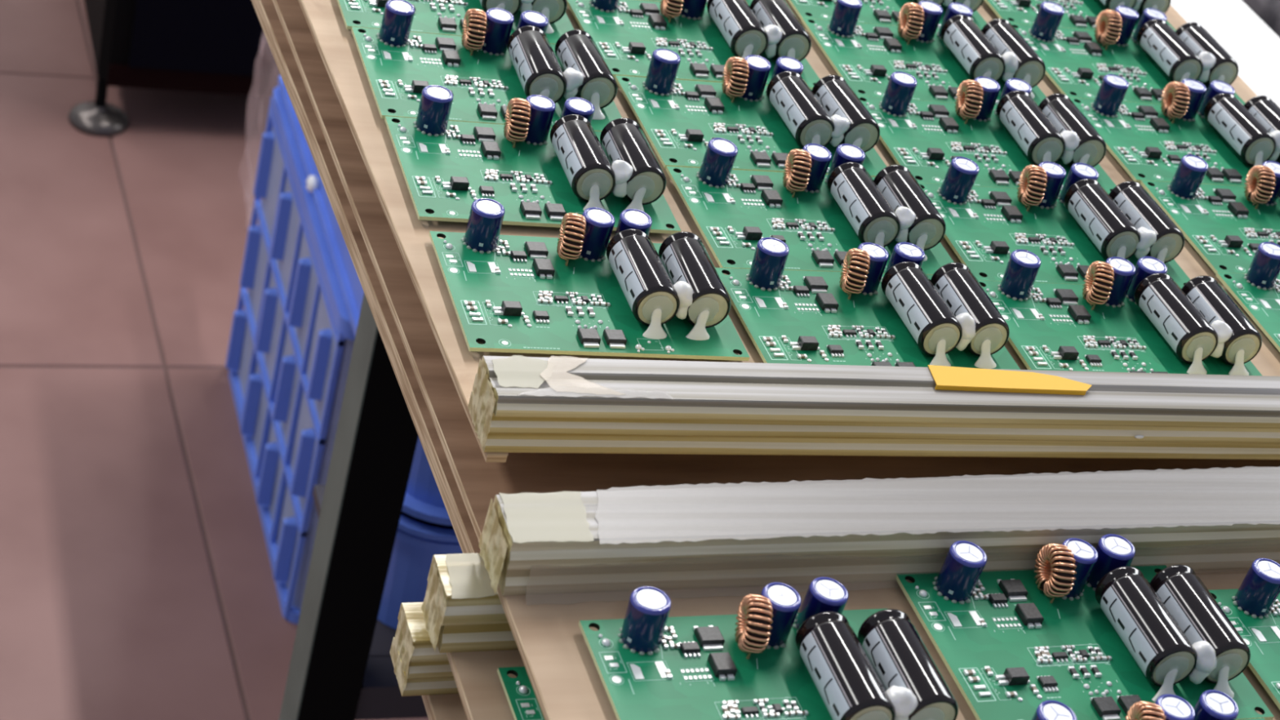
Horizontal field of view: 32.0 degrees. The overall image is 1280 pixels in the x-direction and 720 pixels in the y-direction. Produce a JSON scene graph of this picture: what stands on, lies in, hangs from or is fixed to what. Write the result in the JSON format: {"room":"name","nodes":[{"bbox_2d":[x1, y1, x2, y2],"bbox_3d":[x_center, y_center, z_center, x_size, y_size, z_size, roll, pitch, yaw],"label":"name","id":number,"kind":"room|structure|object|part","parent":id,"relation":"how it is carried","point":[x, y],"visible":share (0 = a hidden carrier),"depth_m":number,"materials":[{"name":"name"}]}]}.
{"room":"electronics factory","nodes":[
{"label":"electronics factory","id":0,"kind":"room"},
{"bbox_2d":[0,0,428,719],"bbox_3d":[-0.072,-0.185,2.597,5.678,0.030,6.051,1,36,-21],"label":"floor","id":1,"kind":"structure","parent":0,"point":[137,582],"depth_m":2.06,"materials":[{"name":"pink tile"}]},
{"bbox_2d":[67,0,280,137],"bbox_3d":[-0.246,-0.795,2.569,0.775,0.900,0.669,1,36,-21],"label":"base cabinet","id":2,"kind":"object","parent":1,"relation":"on","point":[220,46],"visible":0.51,"depth_m":2.41,"materials":[{"name":"black metal"}]},
{"bbox_3d":[-0.224,-0.478,2.401,0.600,0.415,0.012,1,36,-21],"label":"panel","id":3,"kind":"part","parent":2,"relation":"part of","materials":[{"name":"black"}]},
{"bbox_2d":[225,85,355,624],"bbox_3d":[-0.124,-0.006,2.000,0.417,0.313,0.364,1,36,-21],"label":"crate","id":4,"kind":"object","parent":1,"relation":"on","point":[291,344],"visible":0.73,"depth_m":1.90,"materials":[{"name":"blue plastic"}]},
{"bbox_2d":[277,75,364,335],"bbox_3d":[-0.046,-0.194,1.824,0.415,0.214,0.466,1,36,-21],"label":"crate","id":5,"kind":"object","parent":4,"relation":"on","point":[350,286],"visible":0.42,"depth_m":1.78,"materials":[{"name":"blue plastic"}]},
{"bbox_2d":[279,293,427,719],"bbox_3d":[0.554,0.350,1.333,1.434,0.787,1.080,1,36,-21],"label":"table leg","id":6,"kind":"object","parent":1,"relation":"on","point":[341,667],"visible":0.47,"depth_m":1.31,"materials":[{"name":"grey metal"}]},
{"bbox_2d":[251,0,480,554],"bbox_3d":[0.072,-0.087,1.046,0.483,0.008,0.568,1,36,-21],"label":"plywood sheet","id":7,"kind":"object","parent":6,"relation":"on","point":[265,10],"visible":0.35,"depth_m":0.89,"materials":[{"name":"brown wood"}]},
{"bbox_2d":[272,0,1279,539],"bbox_3d":[0.091,-0.082,0.995,0.484,0.003,0.526,1,36,-21],"label":"plywood sheet","id":8,"kind":"object","parent":7,"relation":"on","point":[478,481],"visible":0.18,"depth_m":0.81,"materials":[{"name":"brown wood"}]},
{"bbox_2d":[297,0,1279,462],"bbox_3d":[0.091,-0.113,0.994,0.486,0.003,0.505,1,36,-21],"label":"plywood sheet","id":9,"kind":"object","parent":8,"relation":"on","point":[336,46],"visible":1,"depth_m":0.87,"materials":[{"name":"beige wood"}]},
{"bbox_2d":[337,0,573,44],"bbox_3d":[-0.082,-0.165,0.975,0.104,0.022,0.072,2,36,-20],"label":"circuit board","id":10,"kind":"object","parent":9,"relation":"on","point":[446,17],"visible":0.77,"depth_m":0.96,"materials":[{"name":"green plastic"}]},
{"bbox_2d":[351,0,622,131],"bbox_3d":[-0.061,-0.122,0.920,0.104,0.022,0.072,2,36,-20],"label":"circuit board","id":11,"kind":"object","parent":9,"relation":"on","point":[484,68],"visible":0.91,"depth_m":0.92,"materials":[{"name":"green plastic"}]},
{"bbox_2d":[384,84,681,234],"bbox_3d":[-0.041,-0.079,0.865,0.104,0.022,0.072,2,36,-20],"label":"circuit board","id":12,"kind":"object","parent":9,"relation":"on","point":[540,174],"visible":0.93,"depth_m":0.86,"materials":[{"name":"green plastic"}]},
{"bbox_2d":[428,198,749,360],"bbox_3d":[-0.017,-0.030,0.804,0.104,0.022,0.072,2,36,-20],"label":"circuit board","id":13,"kind":"object","parent":9,"relation":"on","point":[580,291],"visible":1,"depth_m":0.80,"materials":[{"name":"green plastic"}]},
{"bbox_2d":[566,0,819,88],"bbox_3d":[0.026,-0.149,0.996,0.104,0.022,0.072,1,36,-22],"label":"circuit board","id":14,"kind":"object","parent":9,"relation":"on","point":[626,33],"visible":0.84,"depth_m":0.99,"materials":[{"name":"green plastic"}]},
{"bbox_2d":[642,0,752,6],"bbox_3d":[0.004,-0.192,1.050,0.104,0.022,0.072,1,36,-22],"label":"circuit board","id":15,"kind":"object","parent":9,"relation":"on","point":[748,2],"visible":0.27,"depth_m":1.04,"materials":[{"name":"green plastic"}]},
{"bbox_2d":[614,48,886,177],"bbox_3d":[0.050,-0.105,0.942,0.104,0.022,0.072,1,36,-22],"label":"circuit board","id":16,"kind":"object","parent":9,"relation":"on","point":[679,118],"visible":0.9,"depth_m":0.94,"materials":[{"name":"green plastic"}]},
{"bbox_2d":[665,137,954,275],"bbox_3d":[0.071,-0.061,0.887,0.104,0.022,0.072,1,36,-22],"label":"circuit board","id":17,"kind":"object","parent":9,"relation":"on","point":[820,216],"visible":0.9,"depth_m":0.89,"materials":[{"name":"green plastic"}]},
{"bbox_2d":[715,237,1020,369],"bbox_3d":[0.088,-0.018,0.832,0.104,0.022,0.072,1,36,-22],"label":"circuit board","id":18,"kind":"object","parent":9,"relation":"on","point":[861,314],"visible":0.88,"depth_m":0.83,"materials":[{"name":"green plastic"}]},
{"bbox_2d":[467,355,1279,459],"bbox_3d":[0.164,0.020,0.807,0.463,0.023,0.026,1,36,-21],"label":"spacer","id":19,"kind":"object","parent":9,"relation":"on","point":[517,404],"visible":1,"depth_m":0.76,"materials":[{"name":"beige"}]},
{"bbox_2d":[928,364,1091,395],"bbox_3d":[0.132,0.008,0.792,0.064,0.002,0.012,4,35,-18],"label":"paper label","id":20,"kind":"object","parent":19,"relation":"on","point":[945,378],"visible":1,"depth_m":0.79,"materials":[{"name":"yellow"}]},
{"bbox_2d":[787,0,986,29],"bbox_3d":[0.117,-0.187,1.090,0.104,0.022,0.072,2,36,-21],"label":"circuit board","id":21,"kind":"object","parent":9,"relation":"on","point":[886,12],"visible":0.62,"depth_m":1.07,"materials":[{"name":"green plastic"}]},
{"bbox_2d":[800,0,1046,106],"bbox_3d":[0.136,-0.144,1.035,0.104,0.022,0.072,2,36,-21],"label":"circuit board","id":22,"kind":"object","parent":9,"relation":"on","point":[866,55],"visible":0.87,"depth_m":1.04,"materials":[{"name":"green plastic"}]},
{"bbox_2d":[857,71,1116,194],"bbox_3d":[0.155,-0.101,0.980,0.104,0.022,0.072,2,36,-21],"label":"circuit board","id":23,"kind":"object","parent":9,"relation":"on","point":[923,137],"visible":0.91,"depth_m":0.98,"materials":[{"name":"green plastic"}]},
{"bbox_2d":[919,156,1190,288],"bbox_3d":[0.174,-0.058,0.925,0.104,0.022,0.072,2,36,-21],"label":"circuit board","id":24,"kind":"object","parent":9,"relation":"on","point":[1080,224],"visible":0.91,"depth_m":0.93,"materials":[{"name":"green plastic"}]},
{"bbox_2d":[983,0,1175,33],"bbox_3d":[0.221,-0.193,1.142,0.104,0.022,0.072,1,36,-21],"label":"circuit board","id":25,"kind":"object","parent":9,"relation":"on","point":[1078,14],"visible":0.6,"depth_m":1.13,"materials":[{"name":"green plastic"}]},
{"bbox_2d":[977,249,1262,375],"bbox_3d":[0.191,-0.015,0.869,0.104,0.022,0.072,2,36,-21],"label":"circuit board","id":26,"kind":"object","parent":9,"relation":"on","point":[1125,317],"visible":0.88,"depth_m":0.87,"materials":[{"name":"green plastic"}]},
{"bbox_2d":[1010,0,1245,105],"bbox_3d":[0.241,-0.149,1.087,0.104,0.022,0.072,1,36,-21],"label":"circuit board","id":27,"kind":"object","parent":9,"relation":"on","point":[1077,62],"visible":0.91,"depth_m":1.09,"materials":[{"name":"green plastic"}]},
{"bbox_2d":[1069,74,1279,186],"bbox_3d":[0.261,-0.106,1.033,0.104,0.022,0.072,1,36,-21],"label":"circuit board","id":28,"kind":"object","parent":9,"relation":"on","point":[1149,141],"visible":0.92,"depth_m":1.03,"materials":[{"name":"green plastic"}]},
{"bbox_2d":[1139,154,1279,275],"bbox_3d":[0.283,-0.063,0.979,0.104,0.022,0.072,1,36,-21],"label":"circuit board","id":29,"kind":"object","parent":9,"relation":"on","point":[1226,225],"visible":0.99,"depth_m":0.98,"materials":[{"name":"green plastic"}]},
{"bbox_2d":[1215,241,1279,351],"bbox_3d":[0.302,-0.020,0.924,0.104,0.022,0.073,1,36,-21],"label":"circuit board","id":30,"kind":"object","parent":9,"relation":"on","point":[1257,291],"visible":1,"depth_m":0.93,"materials":[{"name":"green plastic"}]},
{"bbox_3d":[0.437,0.222,1.635,1.322,0.028,0.027,1,36,-21],"label":"rail","id":31,"kind":"part","parent":6,"relation":"part of","materials":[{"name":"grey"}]},
{"bbox_2d":[377,511,462,629],"bbox_3d":[-0.026,0.107,1.495,0.350,0.094,0.144,1,36,-21],"label":"bucket","id":32,"kind":"object","parent":6,"relation":"on","point":[417,540],"visible":0.09,"depth_m":1.39,"materials":[{"name":"blue plastic"}]},
{"bbox_2d":[401,436,452,525],"bbox_3d":[0.000,0.017,1.433,0.346,0.128,0.140,1,36,-21],"label":"bucket","id":33,"kind":"object","parent":32,"relation":"on","point":[423,500],"visible":0.05,"depth_m":1.36,"materials":[{"name":"blue plastic"}]},
{"bbox_2d":[421,693,467,719],"bbox_3d":[0.207,0.220,0.656,0.483,0.005,0.404,1,36,-21],"label":"plywood sheet","id":34,"kind":"object","parent":6,"relation":"on","point":[444,706],"visible":0.02,"depth_m":0.70,"materials":[{"name":"beige wood"}]},
{"bbox_2d":[389,601,458,696],"bbox_3d":[0.141,0.092,0.790,0.467,0.022,0.021,0,36,-22],"label":"spacer","id":35,"kind":"object","parent":34,"relation":"on","point":[419,669],"visible":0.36,"depth_m":0.70,"materials":[{"name":"beige wood"}]},
{"bbox_2d":[446,649,524,719],"bbox_3d":[0.213,0.199,0.641,0.482,0.003,0.402,1,36,-21],"label":"plywood sheet","id":36,"kind":"object","parent":34,"relation":"on","point":[482,693],"visible":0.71,"depth_m":0.68,"materials":[{"name":"beige wood"}]},
{"bbox_2d":[421,553,518,653],"bbox_3d":[0.155,0.076,0.773,0.473,0.022,0.022,0,36,-22],"label":"spacer","id":37,"kind":"object","parent":36,"relation":"on","point":[460,607],"visible":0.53,"depth_m":0.68,"materials":[{"name":"beige"}]},
{"bbox_2d":[497,666,544,719],"bbox_3d":[0.018,0.110,0.666,0.104,0.022,0.072,0,36,-22],"label":"circuit board","id":38,"kind":"object","parent":36,"relation":"on","point":[522,699],"visible":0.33,"depth_m":0.67,"materials":[{"name":"green plastic"}]},
{"bbox_2d":[478,533,1279,719],"bbox_3d":[0.232,0.180,0.630,0.486,0.003,0.400,1,36,-21],"label":"plywood sheet","id":39,"kind":"object","parent":36,"relation":"on","point":[565,679],"visible":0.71,"depth_m":0.67,"materials":[{"name":"beige wood"}]},
{"bbox_2d":[578,577,958,719],"bbox_3d":[0.043,0.094,0.653,0.104,0.022,0.072,0,36,-22],"label":"circuit board","id":40,"kind":"object","parent":39,"relation":"on","point":[771,660],"visible":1,"depth_m":0.66,"materials":[{"name":"green plastic"}]},
{"bbox_3d":[0.041,0.100,0.658,0.104,0.002,0.072,0,36,-22],"label":"board panel","id":41,"kind":"part","parent":40,"relation":"part of","materials":[{"name":"green plastic"}]},
{"bbox_2d":[478,467,1279,595],"bbox_3d":[0.171,0.056,0.764,0.468,0.021,0.037,0,37,-23],"label":"spacer","id":42,"kind":"object","parent":39,"relation":"on","point":[1212,519],"visible":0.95,"depth_m":0.71,"materials":[{"name":"grey plastic"}]},
{"bbox_2d":[894,533,1274,719],"bbox_3d":[0.143,0.085,0.709,0.104,0.022,0.072,0,36,-22],"label":"circuit board","id":43,"kind":"object","parent":39,"relation":"on","point":[1095,633],"visible":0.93,"depth_m":0.71,"materials":[{"name":"green plastic"}]},
{"bbox_2d":[1031,689,1265,719],"bbox_3d":[0.161,0.129,0.653,0.104,0.022,0.072,0,36,-22],"label":"circuit board","id":44,"kind":"object","parent":39,"relation":"on","point":[1211,704],"visible":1,"depth_m":0.67,"materials":[{"name":"plastic"}]},
{"bbox_3d":[0.159,0.135,0.657,0.104,0.002,0.072,0,36,-22],"label":"board panel","id":45,"kind":"part","parent":44,"relation":"part of","materials":[{"name":"green plastic"}]},
{"bbox_2d":[1208,558,1279,709],"bbox_3d":[0.249,0.094,0.740,0.104,0.022,0.072,0,36,-22],"label":"circuit board","id":46,"kind":"object","parent":39,"relation":"on","point":[1253,608],"visible":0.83,"depth_m":0.74,"materials":[{"name":"green plastic"}]},
{"bbox_2d":[1170,0,1279,107],"bbox_3d":[0.330,-0.129,1.192,0.092,0.034,0.640,1,36,-21],"label":"panel","id":47,"kind":"object","parent":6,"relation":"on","point":[1250,42],"visible":0.25,"depth_m":1.24,"materials":[{"name":"white"}]},
{"bbox_2d":[1241,0,1279,37],"bbox_3d":[0.498,-0.201,1.328,0.300,0.078,0.520,1,36,-21],"label":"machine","id":48,"kind":"object","parent":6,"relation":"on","point":[1268,11],"visible":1,"depth_m":1.27,"materials":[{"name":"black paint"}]}
]}

